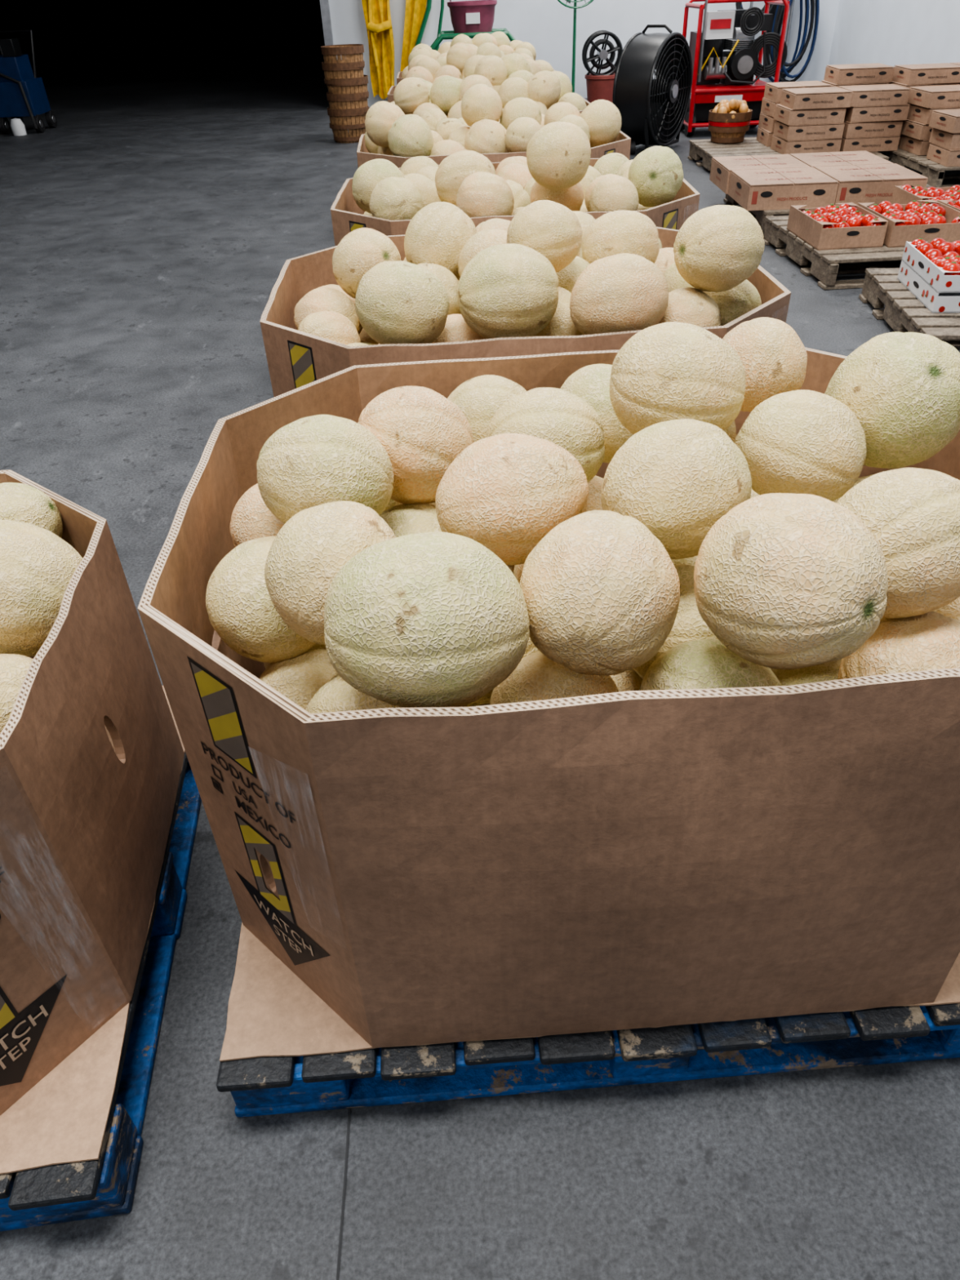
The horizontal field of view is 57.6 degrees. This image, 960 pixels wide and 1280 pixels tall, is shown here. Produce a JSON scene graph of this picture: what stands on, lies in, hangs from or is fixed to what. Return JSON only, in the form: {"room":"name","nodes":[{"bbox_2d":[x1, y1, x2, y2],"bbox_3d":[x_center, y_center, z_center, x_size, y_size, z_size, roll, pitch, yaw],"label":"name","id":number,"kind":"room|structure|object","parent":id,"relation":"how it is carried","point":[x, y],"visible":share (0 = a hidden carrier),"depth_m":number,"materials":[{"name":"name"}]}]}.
{"room":"warehouse","nodes":[
{"label":"warehouse","id":0,"kind":"room"},
{"bbox_2d":[0,0,88,69],"bbox_3d":[-9.416,-7.123,7.469,0.200,5.500,31.000,-2,37,0],"label":"wall","id":1,"kind":"structure","parent":0,"point":[55,24],"depth_m":19.27,"materials":[{"name":"black"}]},
{"bbox_2d":[0,46,959,1279],"bbox_3d":[-2.325,-5.180,9.182,13.800,0.150,31.000,-2,37,0],"label":"floor","id":2,"kind":"structure","parent":0,"point":[147,235],"depth_m":1.27,"materials":[{"name":"concrete"}]},
{"bbox_2d":[0,29,57,136],"bbox_3d":[-5.382,-6.380,10.010,0.572,0.961,0.801,-2,37,0],"label":"cart","id":3,"kind":"object","parent":2,"relation":"on","point":[22,94],"depth_m":9.96,"materials":[{"name":"blue plastic"}]},
{"bbox_2d":[0,752,201,1231],"bbox_3d":[-1.117,0.492,1.445,1.200,0.137,0.979,-6,37,-4],"label":"pallet","id":4,"kind":"object","parent":2,"relation":"on","point":[104,1186],"visible":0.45,"depth_m":1.24,"materials":[{"name":"blue wood"}]},
{"bbox_2d":[0,685,185,1174],"bbox_3d":[-1.121,0.426,1.412,1.195,0.004,0.935,-6,37,-4],"label":"sheet","id":5,"kind":"object","parent":4,"relation":"on","point":[63,1117],"visible":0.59,"depth_m":1.14,"materials":[{"name":"brown cardboard"}]},
{"bbox_2d":[0,470,184,1115],"bbox_3d":[-1.129,0.224,1.258,1.236,0.505,0.976,-6,37,-4],"label":"bin","id":6,"kind":"object","parent":5,"relation":"on","point":[85,825],"visible":0.91,"depth_m":1.16,"materials":[{"name":"brown cardboard"}]},
{"bbox_2d":[0,482,82,733],"bbox_3d":[-1.133,0.182,1.232,1.150,0.533,0.909,-2,37,0],"label":"cantaloupe","id":7,"kind":"object","parent":6,"relation":"in","point":[37,566],"visible":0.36,"depth_m":1.21,"materials":[{"name":"beige food"}]},
{"bbox_2d":[336,1107,351,1279],"bbox_3d":[-0.303,-1.383,3.967,0.025,0.004,10.000,-3,37,0],"label":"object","id":8,"kind":"structure","parent":2,"relation":"on","point":[349,1108],"depth_m":1.17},
{"bbox_2d":[320,44,368,142],"bbox_3d":[-1.302,-5.358,8.577,0.432,0.795,0.408,-2,37,0],"label":"stack","id":9,"kind":"object","parent":2,"relation":"on","point":[348,94],"visible":0.97,"depth_m":8.43,"materials":[{"name":"brown wood"}]},
{"bbox_2d":[430,27,515,49],"bbox_3d":[-0.059,-6.000,9.323,1.339,0.824,0.652,-2,37,0],"label":"utility cart","id":10,"kind":"object","parent":2,"relation":"on","point":[443,35],"visible":0.22,"depth_m":8.85,"materials":[{"name":"metal"}]},
{"bbox_2d":[447,0,497,33],"bbox_3d":[-0.081,-6.512,8.933,0.510,0.502,0.510,-2,37,0],"label":"tub","id":11,"kind":"object","parent":10,"relation":"on","point":[475,15],"visible":0.83,"depth_m":8.85,"materials":[{"name":"plastic"}]},
{"bbox_2d":[557,0,593,93],"bbox_3d":[1.048,-6.669,9.531,0.581,1.558,0.447,15,41,22],"label":"pedestal fan","id":12,"kind":"object","parent":2,"relation":"on","point":[575,7],"visible":0.55,"depth_m":9.53,"materials":[{"name":"green metal"}]},
{"bbox_2d":[216,1003,959,1117],"bbox_3d":[0.214,0.308,1.611,1.200,0.137,0.998,-4,37,-2],"label":"pallet","id":13,"kind":"object","parent":2,"relation":"on","point":[406,1074],"visible":0.23,"depth_m":1.21,"materials":[{"name":"blue wood"}]},
{"bbox_2d":[219,703,959,1062],"bbox_3d":[0.210,0.242,1.577,1.195,0.004,0.956,-4,37,-2],"label":"sheet","id":14,"kind":"object","parent":13,"relation":"on","point":[272,1011],"visible":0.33,"depth_m":1.23,"materials":[{"name":"brown cardboard"}]},
{"bbox_2d":[137,347,959,1048],"bbox_3d":[0.200,0.002,1.394,1.236,0.600,0.998,-4,37,-2],"label":"bin","id":15,"kind":"object","parent":14,"relation":"on","point":[628,860],"visible":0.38,"depth_m":0.98,"materials":[{"name":"brown cardboard"}]},
{"bbox_2d":[205,317,959,713],"bbox_3d":[0.199,-0.083,1.329,1.164,0.736,0.925,-2,37,0],"label":"cantaloupe","id":16,"kind":"object","parent":15,"relation":"in","point":[468,547],"visible":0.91,"depth_m":0.99,"materials":[{"name":"beige food"}]},
{"bbox_2d":[582,30,622,102],"bbox_3d":[1.435,-6.724,10.267,0.463,0.728,0.430,-2,37,0],"label":"hose reel","id":17,"kind":"object","parent":2,"relation":"on","point":[599,85],"visible":0.95,"depth_m":10.19,"materials":[{"name":"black plastic"}]},
{"bbox_2d":[612,24,692,154],"bbox_3d":[1.503,-4.734,7.504,0.385,0.911,0.828,22,44,28],"label":"fan","id":18,"kind":"object","parent":2,"relation":"on","point":[653,112],"visible":0.98,"depth_m":7.36,"materials":[{"name":"black plastic"}]},
{"bbox_2d":[680,0,789,136],"bbox_3d":[2.342,-5.342,8.054,0.840,1.148,0.782,-2,37,0],"label":"washer","id":19,"kind":"object","parent":2,"relation":"on","point":[717,74],"visible":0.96,"depth_m":7.93,"materials":[{"name":"red metal"}]},
{"bbox_2d":[735,1,773,13],"bbox_3d":[3.239,-7.284,10.510,0.468,1.200,0.270,-2,37,0],"label":"coil","id":20,"kind":"object","parent":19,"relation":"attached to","point":[738,5],"visible":0.12,"depth_m":10.29,"materials":[{"name":"rubber"}]},
{"bbox_2d":[687,137,888,175],"bbox_3d":[2.360,-3.774,6.836,1.207,0.137,1.200,-2,37,0],"label":"wooden pallet","id":21,"kind":"object","parent":2,"relation":"on","point":[700,149],"visible":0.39,"depth_m":6.88,"materials":[{"name":"grey wood"}]},
{"bbox_2d":[708,98,752,143],"bbox_3d":[2.011,-4.189,7.035,0.338,0.302,0.339,-2,37,0],"label":"basket","id":22,"kind":"object","parent":21,"relation":"on","point":[729,122],"visible":1,"depth_m":6.95,"materials":[{"name":"brown wood"}]},
{"bbox_2d":[756,80,831,146],"bbox_3d":[2.459,-4.144,6.876,0.436,0.396,0.366,-2,37,0],"label":"cartons","id":23,"kind":"object","parent":21,"relation":"on","point":[773,91],"visible":0.29,"depth_m":6.82,"materials":[{"name":"cardboard"}]},
{"bbox_2d":[770,86,853,154],"bbox_3d":[2.465,-3.878,6.527,0.436,0.396,0.371,-2,37,0],"label":"cartons","id":24,"kind":"object","parent":21,"relation":"on","point":[809,119],"visible":1,"depth_m":6.41,"materials":[{"name":"cardboard"}]},
{"bbox_2d":[821,62,894,87],"bbox_3d":[2.917,-4.208,6.852,0.444,0.494,0.387,-2,37,0],"label":"cartons","id":25,"kind":"object","parent":21,"relation":"on","point":[875,73],"visible":0.22,"depth_m":6.62,"materials":[{"name":"cardboard"}]},
{"bbox_2d":[838,84,910,151],"bbox_3d":[2.908,-3.906,6.538,0.443,0.396,0.375,-2,37,0],"label":"cartons","id":26,"kind":"object","parent":21,"relation":"on","point":[875,116],"visible":0.76,"depth_m":6.40,"materials":[{"name":"cardboard"}]},
{"bbox_2d":[723,183,932,235],"bbox_3d":[2.253,-2.761,5.516,1.187,0.137,1.050,-1,37,1],"label":"wooden pallet","id":27,"kind":"object","parent":2,"relation":"on","point":[760,215],"visible":0.1,"depth_m":5.18,"materials":[{"name":"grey wood"}]},
{"bbox_2d":[709,151,928,210],"bbox_3d":[2.065,-2.884,5.460,1.032,0.136,0.984,-2,37,0],"label":"cartons","id":28,"kind":"object","parent":27,"relation":"on","point":[811,180],"visible":0.98,"depth_m":5.16,"materials":[{"name":"cardboard"}]},
{"bbox_2d":[763,215,904,289],"bbox_3d":[2.261,-2.112,4.665,1.208,0.137,1.000,-4,37,-1],"label":"wooden pallet","id":29,"kind":"object","parent":2,"relation":"on","point":[825,267],"visible":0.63,"depth_m":4.39,"materials":[{"name":"grey wood"}]},
{"bbox_2d":[786,202,888,250],"bbox_3d":[1.839,-2.154,4.519,0.330,0.134,0.462,-4,37,-1],"label":"crate","id":30,"kind":"object","parent":29,"relation":"on","point":[849,225],"visible":1,"depth_m":4.38,"materials":[{"name":"cardboard"}]},
{"bbox_2d":[857,199,959,247],"bbox_3d":[2.229,-2.164,4.511,0.400,0.133,0.462,-3,37,-1],"label":"crate","id":31,"kind":"object","parent":29,"relation":"on","point":[911,221],"visible":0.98,"depth_m":4.36,"materials":[{"name":"cardboard"}]},
{"bbox_2d":[890,184,959,204],"bbox_3d":[2.597,-2.446,4.862,0.460,0.131,0.362,-2,37,0],"label":"crate","id":32,"kind":"object","parent":29,"relation":"on","point":[904,194],"visible":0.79,"depth_m":4.85,"materials":[{"name":"cardboard"}]},
{"bbox_2d":[937,199,959,211],"bbox_3d":[2.649,-2.177,4.503,0.400,0.135,0.462,-4,37,-1],"label":"crate","id":33,"kind":"object","parent":29,"relation":"on","point":[956,206],"visible":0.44,"depth_m":4.61,"materials":[{"name":"cardboard"}]},
{"bbox_2d":[858,267,959,349],"bbox_3d":[2.363,-1.382,3.703,1.209,0.137,0.980,2,38,5],"label":"wooden pallet","id":34,"kind":"object","parent":2,"relation":"on","point":[903,312],"visible":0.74,"depth_m":3.69,"materials":[{"name":"grey wood"}]},
{"bbox_2d":[897,238,959,313],"bbox_3d":[2.065,-1.546,3.668,0.423,0.184,0.503,2,38,5],"label":"crate","id":35,"kind":"object","parent":34,"relation":"on","point":[931,272],"visible":1,"depth_m":3.63,"materials":[{"name":"white cardboard"}]},
{"bbox_2d":[878,145,959,187],"bbox_3d":[3.649,-3.580,6.510,1.109,0.137,1.350,-2,37,0],"label":"wooden pallet","id":36,"kind":"object","parent":2,"relation":"on","point":[934,171],"visible":0.28,"depth_m":6.20,"materials":[{"name":"grey wood"}]},
{"bbox_2d":[888,62,959,145],"bbox_3d":[3.367,-4.104,6.691,0.454,0.494,0.377,-2,37,0],"label":"cartons","id":37,"kind":"object","parent":36,"relation":"on","point":[907,76],"visible":0.22,"depth_m":6.45,"materials":[{"name":"cardboard"}]},
{"bbox_2d":[898,84,959,155],"bbox_3d":[3.361,-3.780,6.348,0.441,0.396,0.368,-2,37,0],"label":"cartons","id":38,"kind":"object","parent":36,"relation":"on","point":[916,131],"visible":0.66,"depth_m":6.26,"materials":[{"name":"cardboard"}]},
{"bbox_2d":[926,108,959,166],"bbox_3d":[3.374,-3.468,6.020,0.445,0.296,0.376,-2,37,0],"label":"cartons","id":39,"kind":"object","parent":36,"relation":"on","point":[944,149],"visible":1,"depth_m":5.97,"materials":[{"name":"cardboard"}]},
{"bbox_3d":[0.113,-0.392,2.533,1.200,0.137,1.002,-4,37,-2],"label":"pallet","id":40,"kind":"object","parent":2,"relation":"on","visible":0},
{"bbox_3d":[0.110,-0.456,2.498,1.196,0.003,0.957,-4,37,-2],"label":"sheet","id":41,"kind":"object","parent":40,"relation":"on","visible":0},
{"bbox_2d":[260,226,791,397],"bbox_3d":[0.100,-0.681,2.327,1.236,0.561,0.998,-4,37,-2],"label":"bin","id":42,"kind":"object","parent":41,"relation":"on","point":[295,358],"visible":0.07,"depth_m":1.88,"materials":[{"name":"brown cardboard"}]},
{"bbox_2d":[293,200,764,346],"bbox_3d":[0.087,-0.851,2.192,1.104,0.526,0.909,-4,37,-2],"label":"cantaloupe","id":43,"kind":"object","parent":42,"relation":"in","point":[552,269],"visible":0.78,"depth_m":1.83,"materials":[{"name":"beige food"}]},
{"bbox_3d":[0.130,-1.054,3.400,1.200,0.137,0.995,-2,37,0],"label":"pallet","id":44,"kind":"object","parent":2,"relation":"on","visible":0},
{"bbox_3d":[0.127,-1.119,3.366,1.195,0.003,0.958,-2,37,0],"label":"sheet","id":45,"kind":"object","parent":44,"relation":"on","visible":0},
{"bbox_2d":[330,158,699,245],"bbox_3d":[0.117,-1.347,3.192,1.236,0.568,0.998,-2,37,0],"label":"bin","id":46,"kind":"object","parent":45,"relation":"on","point":[347,216],"visible":0.13,"depth_m":2.77,"materials":[{"name":"brown cardboard"}]},
{"bbox_3d":[0.068,-1.785,4.361,1.200,0.137,1.001,-4,37,-2],"label":"pallet","id":47,"kind":"object","parent":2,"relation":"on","visible":0},
{"bbox_3d":[0.064,-1.851,4.328,1.195,0.003,0.957,-4,37,-2],"label":"sheet","id":48,"kind":"object","parent":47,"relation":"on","visible":0},
{"bbox_2d":[356,130,631,168],"bbox_3d":[0.055,-2.076,4.156,1.231,0.563,0.993,-4,37,-2],"label":"bin","id":49,"kind":"object","parent":48,"relation":"on","point":[621,144],"visible":0.18,"depth_m":3.69,"materials":[{"name":"brown cardboard"}]},
{"bbox_3d":[0.043,-2.488,5.283,1.200,0.137,1.001,-4,37,-1],"label":"pallet","id":50,"kind":"object","parent":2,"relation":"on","visible":0},
{"bbox_3d":[0.040,-2.553,5.249,1.196,0.003,0.957,-4,37,-1],"label":"sheet","id":51,"kind":"object","parent":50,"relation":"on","visible":0},
{"bbox_2d":[578,97,590,113],"bbox_3d":[0.030,-2.776,5.079,1.231,0.557,0.993,-4,37,-1],"label":"bin","id":52,"kind":"object","parent":51,"relation":"on","point":[587,102],"visible":0.02,"depth_m":4.94,"materials":[{"name":"brown cardboard"}]},
{"bbox_3d":[0.013,-3.190,6.205,1.200,0.137,1.001,-2,37,0],"label":"pallet","id":53,"kind":"object","parent":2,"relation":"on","visible":0},
{"bbox_3d":[0.010,-3.256,6.172,1.196,0.003,0.956,-2,37,0],"label":"sheet","id":54,"kind":"object","parent":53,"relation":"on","visible":0},
{"bbox_2d":[386,85,396,102],"bbox_3d":[0.000,-3.479,6.002,1.231,0.557,0.993,-2,37,0],"label":"bin","id":55,"kind":"object","parent":54,"relation":"on","point":[390,94],"visible":0.06,"depth_m":5.66,"materials":[{"name":"brown cardboard"}]},
{"bbox_2d":[404,42,553,83],"bbox_3d":[0.008,-3.745,5.809,1.114,0.386,0.922,-2,37,0],"label":"cantaloupe","id":56,"kind":"object","parent":55,"relation":"in","point":[424,67],"visible":0.23,"depth_m":5.61,"materials":[{"name":"beige food"}]},
{"bbox_3d":[-0.017,-3.870,7.097,1.200,0.137,0.998,-3,37,-1],"label":"pallet","id":57,"kind":"object","parent":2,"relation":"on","visible":0},
{"bbox_3d":[-0.020,-3.935,7.063,1.195,0.003,0.957,-3,37,-1],"label":"sheet","id":58,"kind":"object","parent":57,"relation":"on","visible":0},
{"bbox_2d":[396,69,555,84],"bbox_3d":[-0.029,-4.158,6.892,1.231,0.557,0.993,-3,37,-1],"label":"bin","id":59,"kind":"object","parent":58,"relation":"on","point":[399,78],"visible":0.09,"depth_m":6.56,"materials":[{"name":"brown"}]},
{"bbox_2d":[401,31,536,78],"bbox_3d":[-0.074,-4.415,6.699,1.098,0.396,0.909,-2,37,0],"label":"cantaloupe","id":60,"kind":"object","parent":59,"relation":"in","point":[500,39],"visible":0.1,"depth_m":6.60,"materials":[{"name":"beige food"}]},
{"bbox_2d":[328,0,839,107],"bbox_3d":[1.259,-9.101,9.457,6.300,5.500,0.200,-2,37,0],"label":"wall","id":61,"kind":"structure","parent":0,"point":[547,25],"depth_m":10.58,"materials":[{"name":"white paint"}]},
{"bbox_2d":[320,0,333,45],"bbox_3d":[-1.852,-7.660,10.301,0.100,2.400,0.060,-2,37,0],"label":"trim","id":62,"kind":"structure","parent":61,"relation":"attached to","point":[324,4],"depth_m":10.46,"materials":[{"name":"metal"}]},
{"bbox_2d":[361,0,394,99],"bbox_3d":[-1.208,-7.352,10.265,0.420,1.719,0.223,-2,37,0],"label":"tarp","id":63,"kind":"object","parent":61,"relation":"hanging from","point":[377,15],"visible":0.98,"depth_m":10.48,"materials":[{"name":"fabric"}]},
{"bbox_2d":[400,0,444,71],"bbox_3d":[-0.681,-7.359,10.326,0.647,1.788,0.150,-2,37,0],"label":"tarp","id":64,"kind":"object","parent":61,"relation":"hanging from","point":[416,13],"visible":0.62,"depth_m":10.37,"materials":[{"name":"yellow fabric"}]},
{"bbox_2d":[765,0,819,82],"bbox_3d":[3.725,-7.378,10.441,0.623,1.400,0.350,-2,37,0],"label":"coil","id":65,"kind":"object","parent":61,"relation":"hanging from","point":[777,11],"visible":0.72,"depth_m":10.50,"materials":[{"name":"blue plastic"}]},
{"bbox_2d":[828,0,959,66],"bbox_3d":[4.593,-3.752,2.260,0.200,5.500,17.900,-2,37,0],"label":"wall","id":66,"kind":"structure","parent":0,"point":[891,33],"depth_m":9.17,"materials":[{"name":"white paint"}]}
]}

